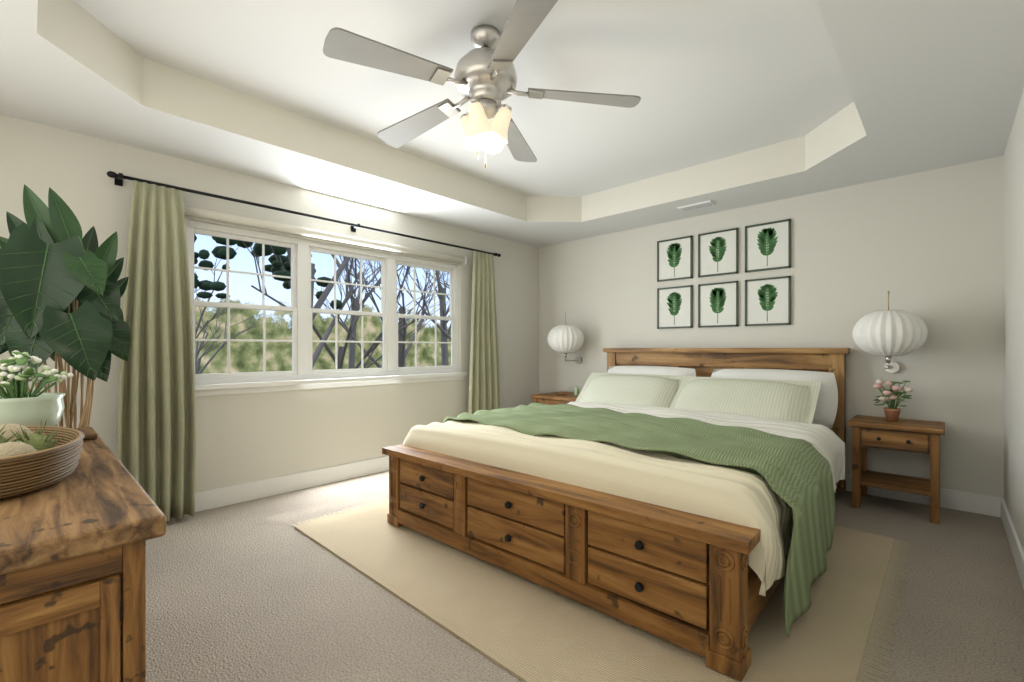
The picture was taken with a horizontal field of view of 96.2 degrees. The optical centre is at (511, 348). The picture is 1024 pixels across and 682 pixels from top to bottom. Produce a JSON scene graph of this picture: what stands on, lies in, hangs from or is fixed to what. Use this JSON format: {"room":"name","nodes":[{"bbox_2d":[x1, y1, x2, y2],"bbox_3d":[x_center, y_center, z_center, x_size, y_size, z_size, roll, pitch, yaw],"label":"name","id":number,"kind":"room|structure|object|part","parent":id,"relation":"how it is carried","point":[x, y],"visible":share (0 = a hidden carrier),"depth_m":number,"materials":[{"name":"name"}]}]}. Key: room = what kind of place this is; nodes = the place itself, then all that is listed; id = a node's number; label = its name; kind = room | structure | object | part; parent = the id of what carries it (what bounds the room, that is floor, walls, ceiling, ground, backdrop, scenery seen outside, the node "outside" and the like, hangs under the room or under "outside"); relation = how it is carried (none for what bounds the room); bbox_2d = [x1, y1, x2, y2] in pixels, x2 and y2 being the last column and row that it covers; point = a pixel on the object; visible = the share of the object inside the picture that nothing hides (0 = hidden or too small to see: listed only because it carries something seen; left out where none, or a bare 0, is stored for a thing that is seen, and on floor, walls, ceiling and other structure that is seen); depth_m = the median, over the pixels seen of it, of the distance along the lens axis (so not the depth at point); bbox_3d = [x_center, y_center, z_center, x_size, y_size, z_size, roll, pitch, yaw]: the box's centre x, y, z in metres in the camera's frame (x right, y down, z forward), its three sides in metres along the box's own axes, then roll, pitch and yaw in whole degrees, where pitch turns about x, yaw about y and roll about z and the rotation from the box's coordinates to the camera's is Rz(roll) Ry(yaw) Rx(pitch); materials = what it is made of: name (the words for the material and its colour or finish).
{"room":"bedroom","nodes":[
{"label":"bedroom","id":0,"kind":"room"},
{"bbox_2d":[0,114,538,492],"bbox_3d":[-1.461,-0.260,4.107,0.160,2.800,5.420,0,0,43],"label":"wall","id":1,"kind":"structure","parent":0,"point":[246,438],"depth_m":3.61,"materials":[{"name":"white paint"}]},
{"bbox_2d":[171,456,388,517],"bbox_3d":[-1.397,1.073,4.046,0.016,0.135,5.100,0,0,43],"label":"baseboard","id":2,"kind":"structure","parent":1,"relation":"attached to","point":[225,496],"depth_m":3.62,"materials":[{"name":"white"}]},
{"bbox_2d":[107,171,500,521],"bbox_3d":[-1.304,0.009,4.030,0.171,2.218,3.394,0,0,43],"label":"curtains","id":3,"kind":"object","parent":1,"relation":"hanging from","point":[156,448],"visible":0.88,"depth_m":2.98,"materials":[{"name":"green fabric"}]},
{"bbox_3d":[-1.325,-1.065,4.050,0.114,0.070,3.394,0,0,43],"label":"rod","id":4,"kind":"part","parent":3,"relation":"part of","materials":[{"name":"black metal"}]},
{"bbox_2d":[183,202,466,264],"bbox_3d":[-1.377,-0.945,4.028,0.070,0.080,2.516,0,0,43],"label":"roll","id":5,"kind":"object","parent":1,"relation":"attached to","point":[226,217],"visible":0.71,"depth_m":3.72,"materials":[{"name":"beige fabric"}]},
{"bbox_2d":[185,220,466,396],"bbox_3d":[-1.430,-0.282,4.078,0.165,1.235,2.580,0,0,43],"label":"window","id":6,"kind":"structure","parent":1,"relation":"in","point":[302,375],"depth_m":3.83,"materials":[{"name":"white"}]},
{"bbox_2d":[0,0,1023,246],"bbox_3d":[0.079,-1.430,2.648,4.403,0.260,5.420,0,0,43],"label":"ceiling","id":7,"kind":"structure","parent":0,"point":[746,102],"depth_m":2.65,"materials":[{"name":"white paint"}]},
{"bbox_2d":[323,0,640,167],"bbox_3d":[-0.172,-1.220,2.286,1.453,0.678,1.461,0,0,43],"label":"fan","id":8,"kind":"object","parent":7,"relation":"hanging from","point":[484,80],"visible":1,"depth_m":2.19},
{"bbox_2d":[677,200,714,211],"bbox_3d":[1.671,-1.292,4.171,0.300,0.016,0.120,0,0,43],"label":"ceiling vent","id":9,"kind":"object","parent":7,"relation":"in","point":[696,205],"visible":0.96,"depth_m":4.15,"materials":[{"name":"white metal"}]},
{"bbox_2d":[146,470,1023,681],"bbox_3d":[0.079,1.165,2.648,4.403,0.050,5.420,0,0,43],"label":"floor","id":10,"kind":"structure","parent":0,"point":[261,590],"depth_m":2.03,"materials":[{"name":"grey carpet"}]},
{"bbox_2d":[0,184,129,428],"bbox_3d":[-2.051,0.204,2.075,0.439,1.869,0.505,0,0,43],"label":"tropical leaves","id":11,"kind":"object","parent":10,"relation":"on","point":[62,289],"visible":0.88,"depth_m":2.01,"materials":[{"name":"plant"}]},
{"bbox_2d":[0,435,165,681],"bbox_3d":[-1.458,0.740,1.177,1.415,0.800,0.690,0,0,43],"label":"sideboard","id":12,"kind":"object","parent":10,"relation":"on","point":[72,576],"visible":0.96,"depth_m":0.89,"materials":[{"name":"brown wood"}]},
{"bbox_2d":[0,426,84,499],"bbox_3d":[-1.336,0.288,1.185,0.619,0.100,0.341,0,0,43],"label":"wicker tray","id":13,"kind":"object","parent":12,"relation":"on","point":[22,474],"visible":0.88,"depth_m":1.08,"materials":[{"name":"brown wicker"}]},
{"bbox_2d":[0,420,67,457],"bbox_3d":[-1.339,0.247,1.193,0.415,0.154,0.269,0,0,43],"label":"moss balls","id":14,"kind":"object","parent":13,"relation":"in","point":[17,439],"visible":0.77,"depth_m":1.24,"materials":[{"name":"beige plant"}]},
{"bbox_2d":[73,427,97,439],"bbox_3d":[-1.642,0.327,1.720,0.280,0.022,0.125,0,0,43],"label":"board","id":15,"kind":"object","parent":12,"relation":"on","point":[90,432],"visible":0.23,"depth_m":1.73,"materials":[{"name":"brown wood"}]},
{"bbox_2d":[0,350,72,425],"bbox_3d":[-1.703,0.160,1.598,0.232,0.308,0.253,0,0,43],"label":"potted plant","id":16,"kind":"object","parent":15,"relation":"on","point":[19,404],"visible":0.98,"depth_m":1.57,"materials":[{"name":"white"}]},
{"bbox_2d":[530,391,579,404],"bbox_3d":[0.640,0.830,5.161,0.650,0.620,0.580,0,0,43],"label":"nightstand","id":17,"kind":"object","parent":10,"relation":"on","point":[552,398],"visible":0.1,"depth_m":5.03,"materials":[{"name":"brown wood"}]},
{"bbox_2d":[574,385,578,395],"bbox_3d":[0.713,0.462,5.064,0.060,0.112,0.058,0,0,43],"label":"bottle","id":18,"kind":"object","parent":17,"relation":"on","point":[576,390],"visible":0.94,"depth_m":5.04,"materials":[{"name":"green glass"}]},
{"bbox_2d":[291,499,911,681],"bbox_3d":[0.449,1.134,2.822,2.944,0.010,2.380,0,0,43],"label":"rug","id":19,"kind":"object","parent":10,"relation":"on","point":[522,628],"visible":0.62,"depth_m":1.94,"materials":[{"name":"beige carpet"}]},
{"bbox_2d":[382,348,850,681],"bbox_3d":[0.933,0.559,3.309,2.336,1.129,2.882,0,0,42],"label":"bed","id":20,"kind":"object","parent":19,"relation":"on","point":[684,498],"visible":1,"depth_m":2.20,"materials":[{"name":"brown wood"}]},
{"bbox_2d":[400,401,845,596],"bbox_3d":[0.746,0.672,3.101,2.250,0.396,2.027,0,0,42],"label":"duvet","id":21,"kind":"object","parent":20,"relation":"on","point":[737,466],"depth_m":2.27,"materials":[{"name":"white fabric"}]},
{"bbox_2d":[436,402,835,637],"bbox_3d":[0.560,0.751,2.893,2.336,0.621,1.187,0,0,42],"label":"throw","id":22,"kind":"object","parent":20,"relation":"on","point":[794,479],"depth_m":2.23,"materials":[{"name":"green fabric"}]},
{"bbox_2d":[847,415,944,523],"bbox_3d":[2.735,0.830,3.273,0.510,0.620,0.440,0,0,43],"label":"nightstand","id":23,"kind":"object","parent":10,"relation":"on","point":[913,435],"visible":1,"depth_m":3.17,"materials":[{"name":"brown wood"}]},
{"bbox_2d":[873,380,912,421],"bbox_3d":[2.725,0.371,3.289,0.228,0.295,0.242,0,0,43],"label":"flowerpot","id":24,"kind":"object","parent":23,"relation":"on","point":[892,413],"visible":1,"depth_m":3.27,"materials":[{"name":"brown ceramic"}]},
{"bbox_2d":[539,156,1003,497],"bbox_3d":[1.946,-0.260,4.502,4.243,2.800,0.160,0,0,43],"label":"wall","id":25,"kind":"structure","parent":0,"point":[927,247],"depth_m":3.58,"materials":[{"name":"white paint"}]},
{"bbox_2d":[547,312,583,363],"bbox_3d":[0.637,-0.115,5.303,0.419,0.600,0.476,0,0,43],"label":"sconce","id":26,"kind":"object","parent":25,"relation":"attached to","point":[565,339],"visible":1,"depth_m":5.14,"materials":[{"name":"white"}]},
{"bbox_2d":[657,235,692,281],"bbox_3d":[1.648,-0.905,4.658,0.365,0.420,0.020,0,0,43],"label":"picture frame","id":27,"kind":"object","parent":25,"relation":"attached to","point":[674,256],"depth_m":4.65,"materials":[{"name":"grey paper"}]},
{"bbox_2d":[657,235,692,281],"bbox_3d":[1.648,-0.905,4.658,0.365,0.420,0.020,0,0,43],"label":"picture","id":28,"kind":"object","parent":27,"relation":"attached to","point":[674,256],"depth_m":4.65,"materials":[{"name":"grey paper"}]},
{"bbox_2d":[657,285,692,328],"bbox_3d":[1.648,-0.415,4.658,0.365,0.420,0.020,0,0,43],"label":"picture frame","id":29,"kind":"object","parent":25,"relation":"attached to","point":[674,304],"depth_m":4.65,"materials":[{"name":"grey paper"}]},
{"bbox_2d":[657,285,692,328],"bbox_3d":[1.648,-0.415,4.658,0.365,0.420,0.020,0,0,43],"label":"picture","id":30,"kind":"object","parent":29,"relation":"attached to","point":[674,304],"depth_m":4.65,"materials":[{"name":"grey paper"}]},
{"bbox_2d":[698,228,738,277],"bbox_3d":[1.956,-0.905,4.366,0.365,0.420,0.020,0,0,43],"label":"picture frame","id":31,"kind":"object","parent":25,"relation":"attached to","point":[718,251],"depth_m":4.36,"materials":[{"name":"grey paper"}]},
{"bbox_2d":[698,227,738,277],"bbox_3d":[1.956,-0.905,4.366,0.365,0.420,0.020,0,0,43],"label":"picture","id":32,"kind":"object","parent":31,"relation":"attached to","point":[718,251],"depth_m":4.36,"materials":[{"name":"grey paper"}]},
{"bbox_2d":[698,281,738,327],"bbox_3d":[1.956,-0.415,4.366,0.365,0.420,0.020,0,0,43],"label":"picture frame","id":33,"kind":"object","parent":25,"relation":"attached to","point":[718,303],"depth_m":4.36,"materials":[{"name":"grey paper"}]},
{"bbox_2d":[698,280,738,327],"bbox_3d":[1.956,-0.415,4.366,0.365,0.420,0.020,0,0,43],"label":"picture","id":34,"kind":"object","parent":33,"relation":"attached to","point":[718,303],"depth_m":4.36,"materials":[{"name":"grey paper"}]},
{"bbox_2d":[745,219,790,272],"bbox_3d":[2.265,-0.905,4.074,0.365,0.420,0.020,0,0,43],"label":"picture frame","id":35,"kind":"object","parent":25,"relation":"attached to","point":[768,247],"depth_m":4.07,"materials":[{"name":"grey paper"}]},
{"bbox_2d":[744,219,790,272],"bbox_3d":[2.265,-0.905,4.074,0.365,0.420,0.020,0,0,43],"label":"picture","id":36,"kind":"object","parent":35,"relation":"attached to","point":[767,245],"depth_m":4.07,"materials":[{"name":"grey paper"}]},
{"bbox_2d":[745,276,790,325],"bbox_3d":[2.265,-0.415,4.074,0.365,0.420,0.020,0,0,43],"label":"picture frame","id":37,"kind":"object","parent":25,"relation":"attached to","point":[767,300],"depth_m":4.07,"materials":[{"name":"grey paper"}]},
{"bbox_2d":[744,275,790,326],"bbox_3d":[2.265,-0.415,4.074,0.365,0.420,0.020,0,0,43],"label":"picture","id":38,"kind":"object","parent":37,"relation":"attached to","point":[767,300],"depth_m":4.07,"materials":[{"name":"grey paper"}]},
{"bbox_2d":[853,291,927,372],"bbox_3d":[2.727,-0.115,3.323,0.419,0.600,0.476,0,0,43],"label":"sconce","id":39,"kind":"object","parent":25,"relation":"attached to","point":[888,334],"visible":1,"depth_m":3.18,"materials":[{"name":"white fabric"}]},
{"bbox_2d":[845,474,994,515],"bbox_3d":[1.826,1.073,4.495,4.020,0.135,0.016,0,0,43],"label":"baseboard","id":40,"kind":"structure","parent":25,"relation":"attached to","point":[949,499],"depth_m":3.26,"materials":[{"name":"white"}]},
{"bbox_2d":[1004,89,1023,549],"bbox_3d":[1.565,-0.260,1.131,0.160,2.800,5.260,0,0,43],"label":"wall","id":41,"kind":"structure","parent":0,"point":[1014,326],"depth_m":2.60,"materials":[{"name":"white paint"}]},
{"bbox_2d":[995,497,1023,588],"bbox_3d":[1.555,1.073,1.250,0.016,0.135,5.100,0,0,43],"label":"baseboard","id":42,"kind":"structure","parent":41,"relation":"attached to","point":[1001,510],"depth_m":2.57,"materials":[{"name":"white wood"}]},
{"label":"outside","id":43,"kind":"structure","parent":0,"visible":0},
{"bbox_2d":[194,234,450,373],"bbox_3d":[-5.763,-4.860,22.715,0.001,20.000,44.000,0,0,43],"label":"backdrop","id":44,"kind":"structure","parent":43,"point":[246,356],"depth_m":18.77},
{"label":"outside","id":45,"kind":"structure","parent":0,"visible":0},
{"bbox_2d":[194,234,450,373],"bbox_3d":[-3.293,-0.439,10.577,8.426,9.174,10.309,0,0,43],"label":"trees","id":46,"kind":"object","parent":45,"point":[279,261],"visible":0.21,"depth_m":8.62,"materials":[{"name":"brown plant"}]}
]}

